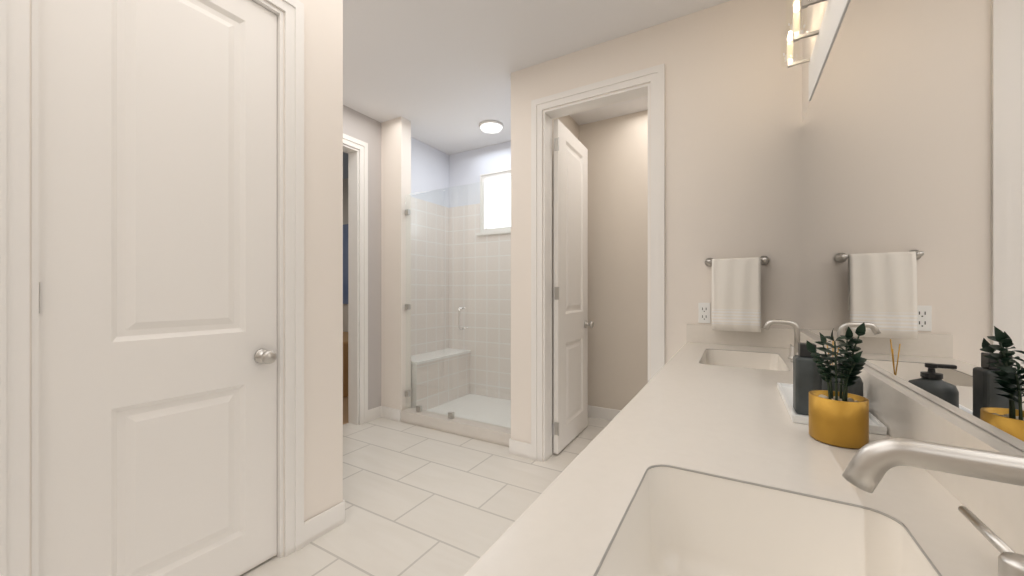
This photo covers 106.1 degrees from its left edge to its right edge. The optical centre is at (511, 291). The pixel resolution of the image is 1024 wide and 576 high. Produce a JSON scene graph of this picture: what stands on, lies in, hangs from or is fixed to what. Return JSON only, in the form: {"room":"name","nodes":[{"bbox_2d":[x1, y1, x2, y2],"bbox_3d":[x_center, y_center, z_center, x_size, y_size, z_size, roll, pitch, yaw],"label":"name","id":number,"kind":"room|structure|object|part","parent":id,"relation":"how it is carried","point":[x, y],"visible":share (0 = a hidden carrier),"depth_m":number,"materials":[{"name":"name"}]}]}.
{"room":"bathroom","nodes":[
{"label":"bathroom","id":0,"kind":"room"},
{"bbox_2d":[30,0,342,575],"bbox_3d":[-1.778,-0.207,0.486,0.120,2.745,3.460,0,0,30],"label":"wall","id":1,"kind":"structure","parent":0,"point":[323,255],"depth_m":1.86,"materials":[{"name":"white paint"}]},
{"bbox_2d":[0,0,303,575],"bbox_3d":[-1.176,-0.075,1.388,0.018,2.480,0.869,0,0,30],"label":"trim","id":2,"kind":"structure","parent":1,"relation":"attached to","point":[14,287],"depth_m":1.07,"materials":[{"name":"white wood"}]},
{"bbox_2d":[39,0,276,575],"bbox_3d":[-1.219,-0.031,1.407,0.176,2.368,0.679,0,0,30],"label":"closet door","id":3,"kind":"structure","parent":1,"relation":"in","point":[157,287],"depth_m":1.34,"materials":[{"name":"painted wood"},{"name":"brushed nickel"}]},
{"bbox_3d":[-1.034,0.273,1.620,0.070,0.062,0.062,0,0,30],"label":"knob","id":4,"kind":"part","parent":3,"relation":"part of","materials":[{"name":"silver metal"}]},
{"bbox_2d":[304,502,344,545],"bbox_3d":[-0.906,1.113,1.857,0.014,0.105,0.214,0,0,30],"label":"baseboard","id":5,"kind":"structure","parent":1,"relation":"attached to","point":[322,523],"depth_m":1.85,"materials":[{"name":"white wood"}]},
{"bbox_2d":[343,105,380,409],"bbox_3d":[-1.369,-0.207,3.462,0.120,2.745,2.340,0,0,30],"label":"wall","id":6,"kind":"structure","parent":0,"point":[361,127],"depth_m":3.52,"materials":[{"name":"grey paint"}]},
{"bbox_2d":[343,144,358,424],"bbox_3d":[-1.574,-0.041,3.108,0.122,2.411,0.702,0,0,30],"label":"trim","id":7,"kind":"structure","parent":6,"relation":"attached to","point":[353,285],"depth_m":3.40,"materials":[{"name":"white wood"}]},
{"bbox_2d":[343,133,367,424],"bbox_3d":[-1.515,-0.083,3.073,0.018,2.495,0.870,0,0,30],"label":"door frame","id":8,"kind":"structure","parent":6,"relation":"attached to","point":[360,145],"depth_m":3.41,"materials":[{"name":"white wood"}]},
{"bbox_2d":[368,406,380,421],"bbox_3d":[-1.257,1.113,3.522,0.014,0.105,0.165,0,0,30],"label":"baseboard","id":9,"kind":"structure","parent":6,"relation":"attached to","point":[374,413],"depth_m":3.51,"materials":[{"name":"white wood"}]},
{"bbox_2d":[381,117,410,409],"bbox_3d":[-1.079,-0.207,3.583,0.260,2.745,0.120,0,0,30],"label":"wall","id":10,"kind":"structure","parent":0,"point":[395,171],"depth_m":3.52,"materials":[{"name":"white paint"}]},
{"bbox_2d":[381,406,400,421],"bbox_3d":[-1.113,1.113,3.526,0.260,0.105,0.014,0,0,30],"label":"baseboard","id":11,"kind":"structure","parent":10,"relation":"attached to","point":[390,413],"depth_m":3.51,"materials":[{"name":"white wood"}]},
{"bbox_2d":[240,397,610,575],"bbox_3d":[-1.553,1.188,1.708,7.600,0.054,5.800,0,0,30],"label":"floor","id":12,"kind":"structure","parent":0,"point":[421,501],"depth_m":2.16,"materials":[{"name":"tile"}]},
{"bbox_2d":[343,332,347,397],"bbox_3d":[-2.441,0.853,4.964,1.800,0.615,0.745,0,0,30],"label":"dresser","id":13,"kind":"object","parent":12,"relation":"on","point":[345,364],"visible":0.04,"depth_m":4.23,"materials":[{"name":"brown wood"}]},
{"bbox_2d":[401,407,510,446],"bbox_3d":[-0.453,1.115,3.209,1.199,0.100,0.120,0,0,30],"label":"shower curb","id":14,"kind":"object","parent":12,"relation":"on","point":[486,432],"visible":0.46,"depth_m":3.15,"materials":[{"name":"tile"}]},
{"bbox_2d":[405,177,510,428],"bbox_3d":[-0.462,0.090,3.194,1.198,1.950,0.081,0,0,30],"label":"glass","id":15,"kind":"object","parent":14,"relation":"on","point":[408,393],"visible":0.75,"depth_m":3.21,"materials":[{"name":"clear glass"}]},
{"bbox_3d":[-0.420,0.220,3.156,0.016,0.186,0.057,0,0,30],"label":"handle","id":16,"kind":"part","parent":15,"relation":"part of","materials":[{"name":"silver metal"}]},
{"bbox_3d":[-0.194,0.083,3.065,0.585,1.936,0.010,0,0,30],"label":"door","id":17,"kind":"part","parent":15,"relation":"part of","materials":[{"name":"clear glass"}]},
{"bbox_2d":[426,394,510,427],"bbox_3d":[-0.319,1.147,3.700,1.442,0.035,0.859,0,0,30],"label":"shower pan","id":18,"kind":"object","parent":12,"relation":"on","point":[503,416],"depth_m":3.70,"materials":[{"name":"white"}]},
{"bbox_2d":[411,348,470,409],"bbox_3d":[-0.800,0.887,3.991,0.315,0.484,0.835,0,0,30],"label":"shower bench","id":19,"kind":"object","parent":18,"relation":"on","point":[451,369],"depth_m":3.85,"materials":[{"name":"tile"}]},
{"bbox_2d":[411,137,448,207],"bbox_3d":[-0.943,-1.275,4.071,0.006,0.609,0.858,0,0,30],"label":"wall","id":20,"kind":"structure","parent":0,"point":[430,169],"depth_m":4.16,"materials":[{"name":"white paint"}]},
{"bbox_2d":[411,197,448,354],"bbox_3d":[-0.945,0.098,4.067,0.008,2.135,0.850,0,0,30],"label":"shower tile","id":21,"kind":"structure","parent":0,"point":[432,296],"depth_m":4.15,"materials":[{"name":"white tile"}]},
{"bbox_2d":[343,110,647,409],"bbox_3d":[-0.251,-0.207,4.236,7.120,2.745,0.120,0,0,30],"label":"wall","id":22,"kind":"structure","parent":0,"point":[617,147],"depth_m":3.49,"materials":[{"name":"beige paint"}]},
{"bbox_2d":[343,224,347,303],"bbox_3d":[-2.288,-0.385,5.328,1.500,1.100,0.028,0,0,30],"label":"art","id":23,"kind":"object","parent":22,"relation":"attached to","point":[345,263],"visible":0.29,"depth_m":5.32},
{"bbox_2d":[449,204,479,394],"bbox_3d":[-0.542,0.098,4.331,0.439,2.135,0.008,0,0,30],"label":"shower tile","id":24,"kind":"structure","parent":22,"relation":"attached to","point":[468,276],"depth_m":4.31,"materials":[{"name":"white tile"}]},
{"bbox_2d":[476,169,510,235],"bbox_3d":[-0.080,-0.950,4.091,0.660,0.670,0.110,0,0,30],"label":"shower window","id":25,"kind":"structure","parent":22,"relation":"attached to","point":[494,175],"depth_m":4.18,"materials":[{"name":"white glass"}]},
{"bbox_2d":[480,233,510,399],"bbox_3d":[-0.092,0.260,4.070,0.600,1.810,0.008,0,0,30],"label":"shower tile","id":26,"kind":"structure","parent":22,"relation":"attached to","point":[495,313],"depth_m":4.12,"materials":[{"name":"white tile"}]},
{"bbox_2d":[588,405,620,420],"bbox_3d":[1.663,1.113,3.050,2.380,0.105,0.014,0,0,30],"label":"baseboard","id":27,"kind":"structure","parent":22,"relation":"attached to","point":[602,413],"depth_m":3.52,"materials":[{"name":"white wood"}]},
{"bbox_2d":[343,0,730,154],"bbox_3d":[-0.298,-1.605,0.982,4.700,0.050,5.800,0,0,30],"label":"ceiling","id":28,"kind":"structure","parent":0,"point":[437,73],"depth_m":2.52,"materials":[{"name":"white paint"}]},
{"bbox_2d":[479,120,502,132],"bbox_3d":[-0.197,-1.556,3.650,0.230,0.047,0.230,0,0,30],"label":"light","id":29,"kind":"object","parent":28,"relation":"attached to","point":[490,126],"visible":0.98,"depth_m":3.59,"materials":[{"name":"white"}]},
{"bbox_2d":[552,115,578,422],"bbox_3d":[0.344,-0.207,3.268,0.120,2.745,0.960,0,0,30],"label":"wall","id":30,"kind":"structure","parent":0,"point":[569,123],"depth_m":3.12,"materials":[{"name":"beige paint"}]},
{"bbox_2d":[511,0,801,443],"bbox_3d":[0.805,-0.207,2.376,1.812,2.745,0.120,0,0,30],"label":"wall","id":31,"kind":"structure","parent":0,"point":[733,103],"depth_m":2.14,"materials":[{"name":"white paint"}]},
{"bbox_2d":[510,439,530,458],"bbox_3d":[0.064,1.113,2.729,0.175,0.105,0.014,0,0,30],"label":"baseboard","id":32,"kind":"structure","parent":31,"relation":"attached to","point":[520,449],"depth_m":2.72,"materials":[{"name":"white wood"}]},
{"bbox_2d":[553,119,593,453],"bbox_3d":[0.472,-0.038,3.034,0.176,2.383,0.680,0,0,29],"label":"door","id":33,"kind":"structure","parent":31,"relation":"in","point":[571,324],"depth_m":2.94,"materials":[{"name":"painted wood"},{"name":"brushed nickel"}]},
{"bbox_3d":[0.654,0.273,3.251,0.070,0.062,0.062,0,0,29],"label":"knob","id":34,"kind":"part","parent":33,"relation":"part of","materials":[{"name":"silver metal"}]},
{"bbox_2d":[531,63,664,461],"bbox_3d":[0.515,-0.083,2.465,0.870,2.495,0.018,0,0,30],"label":"door frame","id":35,"kind":"structure","parent":31,"relation":"attached to","point":[654,76],"depth_m":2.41,"materials":[{"name":"white wood"}]},
{"bbox_2d":[698,303,709,322],"bbox_3d":[1.073,0.117,2.148,0.060,0.113,0.006,0,0,30],"label":"electrical outlet","id":36,"kind":"object","parent":31,"relation":"attached to","point":[703,312],"visible":1,"depth_m":2.15,"materials":[{"name":"white plastic"}]},
{"bbox_2d":[705,256,768,331],"bbox_3d":[1.183,0.007,2.034,0.300,0.392,0.093,0,0,30],"label":"towel rail","id":37,"kind":"object","parent":31,"relation":"attached to","point":[736,294],"visible":1,"depth_m":2.00,"materials":[{"name":"white fabric"}]},
{"bbox_2d":[463,324,1023,575],"bbox_3d":[0.460,0.675,0.772,0.558,0.980,2.998,0,0,30],"label":"countertop","id":38,"kind":"structure","parent":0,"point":[701,454],"depth_m":0.58,"materials":[{"name":"stone"}]},
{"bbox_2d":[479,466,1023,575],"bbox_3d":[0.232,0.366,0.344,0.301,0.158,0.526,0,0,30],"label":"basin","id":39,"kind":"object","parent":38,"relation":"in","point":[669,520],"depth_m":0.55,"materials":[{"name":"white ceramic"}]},
{"bbox_2d":[763,319,799,361],"bbox_3d":[1.115,0.199,1.584,0.138,0.170,0.410,0,0,30],"label":"faucet","id":40,"kind":"object","parent":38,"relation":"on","point":[794,348],"visible":0.71,"depth_m":1.57,"materials":[{"name":"silver metal"}]},
{"bbox_2d":[777,383,886,434],"bbox_3d":[0.763,0.276,0.951,0.152,0.016,0.350,0,0,30],"label":"tray","id":41,"kind":"object","parent":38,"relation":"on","point":[876,426],"visible":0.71,"depth_m":0.84,"materials":[{"name":"white"}]},
{"bbox_2d":[793,343,821,414],"bbox_3d":[0.672,0.196,0.876,0.048,0.158,0.048,0,0,30],"label":"lotion bottle","id":42,"kind":"object","parent":41,"relation":"on","point":[807,378],"visible":0.69,"depth_m":0.86,"materials":[{"name":"grey"}]},
{"bbox_2d":[826,337,838,364],"bbox_3d":[0.854,0.198,1.025,0.044,0.155,0.044,0,0,30],"label":"reed diffuser","id":43,"kind":"object","parent":41,"relation":"on","point":[832,349],"depth_m":1.03,"materials":[{"name":"beige wood"}]},
{"bbox_2d":[821,356,862,396],"bbox_3d":[0.760,0.213,0.889,0.076,0.125,0.076,0,0,30],"label":"soap bottle","id":44,"kind":"object","parent":41,"relation":"on","point":[856,388],"visible":0.04,"depth_m":0.86,"materials":[{"name":"grey"}]},
{"bbox_2d":[806,322,868,448],"bbox_3d":[0.622,0.169,0.739,0.093,0.229,0.090,0,0,30],"label":"potted plant","id":45,"kind":"object","parent":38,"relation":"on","point":[838,419],"visible":1,"depth_m":0.72,"materials":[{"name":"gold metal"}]},
{"bbox_2d":[842,438,1023,575],"bbox_3d":[0.344,0.199,0.277,0.163,0.170,0.410,0,0,30],"label":"faucet","id":46,"kind":"object","parent":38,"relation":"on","point":[870,465],"visible":1,"depth_m":0.29,"materials":[{"name":"silver metal"}]},
{"bbox_2d":[802,0,828,121],"bbox_3d":[0.355,-0.207,-0.090,0.120,2.745,4.600,0,0,30],"label":"wall","id":47,"kind":"structure","parent":0,"point":[814,16],"depth_m":1.77,"materials":[{"name":"white paint"}]},
{"bbox_2d":[781,0,850,100],"bbox_3d":[1.075,-1.003,1.391,0.115,0.336,0.745,0,0,30],"label":"sconce","id":48,"kind":"object","parent":47,"relation":"attached to","point":[831,23],"visible":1,"depth_m":1.47,"materials":[{"name":"white"}]},
{"bbox_3d":[1.121,-1.090,1.517,0.068,0.162,0.478,0,0,30],"label":"glass","id":49,"kind":"part","parent":48,"relation":"part of","materials":[{"name":"glass"}]},
{"bbox_2d":[801,0,1023,450],"bbox_3d":[0.700,-0.325,0.633,0.005,1.016,2.998,0,0,30],"label":"mirror","id":50,"kind":"object","parent":47,"relation":"attached to","point":[912,191],"visible":1,"depth_m":0.66,"materials":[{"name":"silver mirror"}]},
{"label":"outside","id":51,"kind":"structure","parent":0,"visible":0},
{"bbox_2d":[487,176,510,228],"bbox_3d":[0.366,-1.035,4.861,3.000,2.800,0.020,0,0,30],"label":"sky","id":52,"kind":"structure","parent":51,"point":[493,191],"depth_m":5.16,"materials":[{"name":"white"}]}
]}

